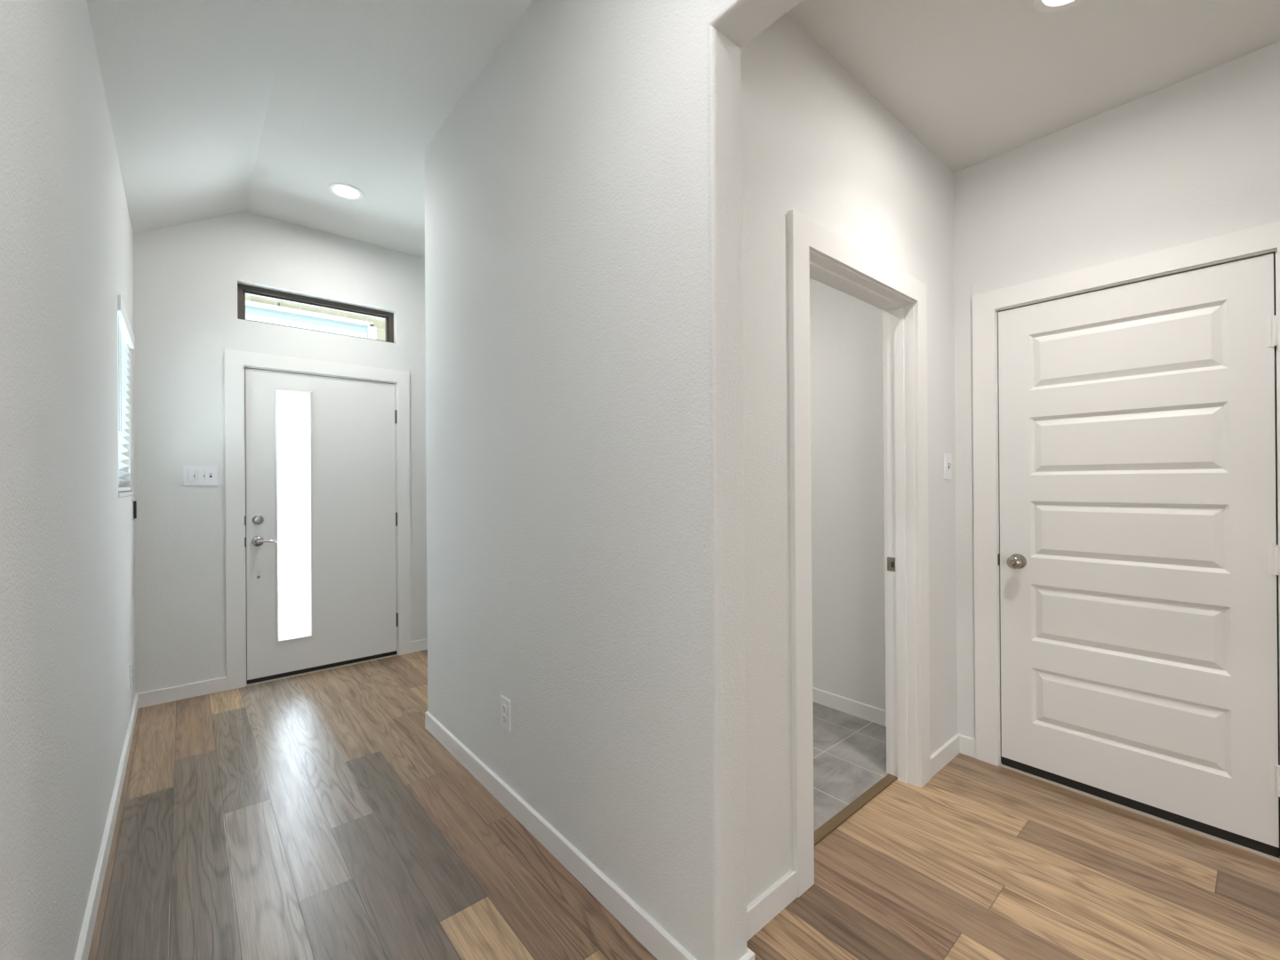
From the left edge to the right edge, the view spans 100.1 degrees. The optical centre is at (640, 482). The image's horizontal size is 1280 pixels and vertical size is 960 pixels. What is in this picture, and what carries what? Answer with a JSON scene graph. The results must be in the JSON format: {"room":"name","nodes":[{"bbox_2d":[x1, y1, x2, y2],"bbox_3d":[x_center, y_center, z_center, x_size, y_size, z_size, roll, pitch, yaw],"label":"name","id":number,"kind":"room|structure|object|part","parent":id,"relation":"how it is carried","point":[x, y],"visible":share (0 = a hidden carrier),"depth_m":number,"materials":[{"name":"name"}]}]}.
{"room":"entrance hallway","nodes":[
{"label":"entrance hallway","id":0,"kind":"room"},
{"bbox_2d":[0,0,135,959],"bbox_3d":[-1.571,-0.179,1.399,0.140,2.950,4.366,0,0,-40],"label":"wall","id":1,"kind":"structure","parent":0,"point":[68,535],"depth_m":1.21,"materials":[{"name":"white paint"}]},
{"bbox_2d":[74,693,138,959],"bbox_3d":[-1.502,1.254,1.447,0.013,0.083,4.366,0,0,-40],"label":"baseboard","id":2,"kind":"structure","parent":1,"relation":"attached to","point":[85,938],"depth_m":1.78,"materials":[{"name":"white paint"}]},
{"bbox_2d":[118,491,133,496],"bbox_3d":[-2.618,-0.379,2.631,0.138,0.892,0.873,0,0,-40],"label":"window sill","id":3,"kind":"structure","parent":1,"relation":"in","point":[120,493],"depth_m":2.64,"materials":[{"name":"white"}]},
{"bbox_2d":[117,294,134,491],"bbox_3d":[-2.585,-0.389,2.659,0.066,0.864,0.865,0,0,-40],"label":"window blind","id":4,"kind":"object","parent":1,"relation":"attached to","point":[125,335],"visible":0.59,"depth_m":2.71,"materials":[{"name":"white plastic"}]},
{"bbox_3d":[-2.368,-0.375,2.429,0.002,0.800,0.002,0,0,-40],"label":"ladder cord","id":5,"kind":"part","parent":4,"relation":"part of","materials":[{"name":"white fabric"}]},
{"bbox_3d":[-2.588,0.035,2.654,0.044,0.016,0.849,0,0,-40],"label":"rail","id":6,"kind":"part","parent":4,"relation":"part of","materials":[{"name":"white plastic"}]},
{"bbox_3d":[-2.779,-0.371,2.910,0.002,0.800,0.002,0,0,-40],"label":"ladder cord","id":7,"kind":"part","parent":4,"relation":"part of","materials":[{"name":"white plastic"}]},
{"bbox_2d":[129,661,132,687],"bbox_3d":[-2.659,1.006,2.797,0.009,0.119,0.075,0,0,-40],"label":"wall outlet","id":8,"kind":"object","parent":1,"relation":"attached to","point":[131,663],"visible":1,"depth_m":2.77,"materials":[{"name":"white plastic"}]},
{"bbox_2d":[131,499,136,520],"bbox_3d":[-2.812,0.153,2.976,0.016,0.116,0.072,0,0,-40],"label":"wall control","id":9,"kind":"object","parent":1,"relation":"attached to","point":[133,503],"visible":1,"depth_m":2.95,"materials":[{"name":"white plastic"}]},
{"bbox_3d":[-2.816,0.153,2.972,0.005,0.116,0.072,0,0,-40],"label":"plate","id":10,"kind":"part","parent":9,"relation":"part of","materials":[{"name":"white plastic"}]},
{"bbox_2d":[133,210,427,693],"bbox_3d":[-1.876,-0.372,4.109,3.515,3.350,0.150,0,0,-40],"label":"wall","id":11,"kind":"structure","parent":0,"point":[187,276],"depth_m":3.32,"materials":[{"name":"white paint"}]},
{"bbox_2d":[183,465,218,485],"bbox_3d":[-2.700,-0.041,3.292,0.165,0.119,0.019,0,0,-40],"label":"light switch","id":12,"kind":"object","parent":11,"relation":"attached to","point":[193,475],"visible":1,"depth_m":3.29,"materials":[{"name":"white plastic"}]},
{"bbox_2d":[138,638,427,708],"bbox_3d":[-1.772,1.260,4.077,2.992,0.083,0.013,0,0,-40],"label":"baseboard","id":13,"kind":"structure","parent":11,"relation":"attached to","point":[164,695],"depth_m":3.24,"materials":[{"name":"white paint"}]},
{"bbox_2d":[224,348,411,690],"bbox_3d":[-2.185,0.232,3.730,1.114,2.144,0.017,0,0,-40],"label":"trim","id":14,"kind":"structure","parent":11,"relation":"attached to","point":[235,360],"depth_m":3.42,"materials":[{"name":"white paint"}]},
{"bbox_2d":[244,367,398,686],"bbox_3d":[-2.218,0.283,3.772,0.928,2.047,0.212,0,0,-40],"label":"door","id":15,"kind":"structure","parent":11,"relation":"in","point":[321,516],"depth_m":3.71,"materials":[{"name":"white paint"}]},
{"bbox_3d":[-2.415,0.384,3.473,0.116,0.018,0.013,0,0,-37],"label":"lever handle","id":16,"kind":"part","parent":15,"relation":"part of","materials":[{"name":"silver metal"}]},
{"bbox_3d":[-2.353,0.222,3.626,0.170,1.636,0.006,0,0,-40],"label":"glass pane","id":17,"kind":"part","parent":15,"relation":"part of","materials":[{"name":"white glass"}]},
{"bbox_3d":[-2.342,0.220,3.619,0.210,1.680,0.043,0,0,-40],"label":"lite frame","id":18,"kind":"part","parent":15,"relation":"part of","materials":[{"name":"white glass"}]},
{"bbox_2d":[86,0,532,241],"bbox_3d":[-0.778,-1.639,1.396,1.373,0.542,5.516,0,0,-40],"label":"ceiling","id":19,"kind":"structure","parent":0,"point":[216,108],"depth_m":2.33,"materials":[{"name":"white paint"}]},
{"bbox_2d":[328,183,363,199],"bbox_3d":[-1.774,-1.748,3.225,0.184,0.008,0.184,0,0,-40],"label":"recessed light","id":20,"kind":"object","parent":19,"relation":"in","point":[346,191],"visible":1,"depth_m":3.22,"materials":[{"name":"white paint"}]},
{"bbox_2d":[364,160,424,257],"bbox_3d":[-0.817,-1.830,4.032,1.992,0.150,1.459,0,0,-40],"label":"ceiling","id":21,"kind":"structure","parent":0,"point":[402,228],"depth_m":3.63,"materials":[{"name":"white paint"}]},
{"bbox_2d":[424,0,801,959],"bbox_3d":[0.231,-0.317,1.321,0.114,3.200,4.107,0,0,-40],"label":"wall","id":22,"kind":"structure","parent":0,"point":[584,338],"depth_m":1.64,"materials":[{"name":"white paint"}]},
{"bbox_2d":[500,695,511,730],"bbox_3d":[-0.541,0.921,2.139,0.009,0.119,0.075,0,0,-40],"label":"wall outlet","id":23,"kind":"object","parent":22,"relation":"attached to","point":[505,703],"visible":1,"depth_m":2.13,"materials":[{"name":"white plastic"}]},
{"bbox_2d":[502,713,506,722],"bbox_3d":[-0.543,0.941,2.137,0.003,0.034,0.034,0,0,-40],"label":"socket","id":24,"kind":"object","parent":23,"relation":"attached to","point":[504,716],"depth_m":2.14,"materials":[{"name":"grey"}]},
{"bbox_2d":[502,704,506,712],"bbox_3d":[-0.543,0.901,2.137,0.003,0.034,0.034,0,0,-40],"label":"socket","id":25,"kind":"object","parent":23,"relation":"attached to","point":[504,706],"depth_m":2.13,"materials":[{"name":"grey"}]},
{"bbox_2d":[424,711,975,959],"bbox_3d":[0.880,1.238,1.872,1.829,0.083,4.120,0,0,-40],"label":"baseboard","id":26,"kind":"structure","parent":22,"relation":"attached to","point":[660,944],"depth_m":1.77,"materials":[{"name":"white paint"}]},
{"bbox_2d":[88,649,1279,959],"bbox_3d":[0.511,1.278,-0.714,7.110,0.001,10.266,0,0,-40],"label":"floor","id":27,"kind":"structure","parent":0,"point":[319,815],"depth_m":1.79,"materials":[{"name":"brown wood"}]},
{"bbox_2d":[813,773,897,846],"bbox_3d":[0.789,1.278,2.064,0.807,0.009,0.038,0,0,-40],"label":"trim","id":28,"kind":"structure","parent":27,"relation":"on","point":[859,803],"depth_m":2.09,"materials":[{"name":"brown wood"}]},
{"bbox_2d":[740,12,957,905],"bbox_3d":[0.812,-0.195,2.040,1.702,2.950,0.114,0,0,-40],"label":"wall","id":29,"kind":"structure","parent":0,"point":[817,144],"depth_m":1.66,"materials":[{"name":"white paint"}]},
{"bbox_2d":[746,734,959,941],"bbox_3d":[0.863,1.238,1.989,1.676,0.083,0.013,0,0,-40],"label":"baseboard","id":30,"kind":"structure","parent":29,"relation":"attached to","point":[781,893],"depth_m":1.60,"materials":[{"name":"white paint"}]},
{"bbox_2d":[788,208,930,897],"bbox_3d":[0.851,0.216,1.984,0.995,2.127,0.017,0,0,-40],"label":"trim","id":31,"kind":"structure","parent":29,"relation":"attached to","point":[805,234],"depth_m":1.70,"materials":[{"name":"white paint"}]},
{"bbox_2d":[809,249,917,786],"bbox_3d":[0.808,0.255,2.035,0.845,2.051,0.118,0,0,-40],"label":"trim","id":32,"kind":"structure","parent":29,"relation":"attached to","point":[900,309],"depth_m":2.28,"materials":[{"name":"white paint"}]},
{"bbox_3d":[1.088,0.356,2.329,0.002,0.060,0.034,0,0,-40],"label":"strike plate","id":33,"kind":"part","parent":32,"relation":"part of","materials":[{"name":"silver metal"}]},
{"bbox_2d":[944,452,951,479],"bbox_3d":[1.426,-0.075,2.475,0.073,0.120,0.019,0,0,-40],"label":"light switch","id":34,"kind":"object","parent":29,"relation":"attached to","point":[948,457],"visible":1,"depth_m":2.47,"materials":[{"name":"white plastic"}]},
{"bbox_2d":[812,701,887,831],"bbox_3d":[0.226,1.285,2.736,1.702,0.006,1.718,0,0,-40],"label":"floor","id":35,"kind":"structure","parent":0,"point":[850,751],"depth_m":2.47,"materials":[{"name":"grey tile"}]},
{"bbox_2d":[812,687,886,727],"bbox_3d":[0.230,1.244,2.731,1.702,0.083,1.710,0,0,-40],"label":"baseboard","id":36,"kind":"structure","parent":35,"relation":"on","point":[853,708],"depth_m":2.94,"materials":[{"name":"white paint"}]},
{"bbox_2d":[787,0,1279,173],"bbox_3d":[0.956,-1.526,1.877,1.782,0.120,4.097,0,0,-40],"label":"ceiling","id":37,"kind":"structure","parent":0,"point":[974,82],"depth_m":1.84,"materials":[{"name":"white paint"}]},
{"bbox_2d":[1032,0,1083,12],"bbox_3d":[1.271,-1.467,1.582,0.184,0.008,0.184,0,0,-40],"label":"recessed light","id":38,"kind":"object","parent":37,"relation":"in","point":[1041,5],"visible":1,"depth_m":1.65,"materials":[{"name":"white paint"}]},
{"bbox_2d":[809,40,1279,738],"bbox_3d":[1.181,-0.321,3.026,0.140,3.200,5.466,0,0,-40],"label":"wall","id":39,"kind":"structure","parent":0,"point":[1196,157],"depth_m":2.38,"materials":[{"name":"white paint"}]},
{"bbox_2d":[971,221,1279,766],"bbox_3d":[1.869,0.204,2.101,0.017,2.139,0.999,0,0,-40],"label":"trim","id":40,"kind":"structure","parent":39,"relation":"attached to","point":[1264,237],"depth_m":2.42,"materials":[{"name":"white paint"}]},
{"bbox_2d":[997,252,1279,862],"bbox_3d":[1.903,0.251,2.130,0.208,2.049,0.823,0,0,-40],"label":"door","id":41,"kind":"structure","parent":39,"relation":"in","point":[1139,556],"depth_m":2.04,"materials":[{"name":"white paint"}]},
{"bbox_3d":[1.615,0.349,2.419,0.012,0.052,0.009,0,0,-40],"label":"strike plate","id":42,"kind":"part","parent":41,"relation":"part of","materials":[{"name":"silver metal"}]},
{"bbox_3d":[1.623,0.349,2.328,0.040,0.055,0.055,0,0,-40],"label":"knob","id":43,"kind":"part","parent":41,"relation":"part of","materials":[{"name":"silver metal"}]},
{"label":"outside","id":44,"kind":"structure","parent":0,"visible":0},
{"bbox_2d":[237,283,393,343],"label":"transom window","id":45,"kind":"structure","parent":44,"point":[257,308],"depth_m":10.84,"materials":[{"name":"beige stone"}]},
{"bbox_3d":[-5.745,-0.989,11.460,0.170,4.660,0.120,0,0,-40],"label":"corner post","id":46,"kind":"part","parent":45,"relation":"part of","materials":[{"name":"white"}]}
]}

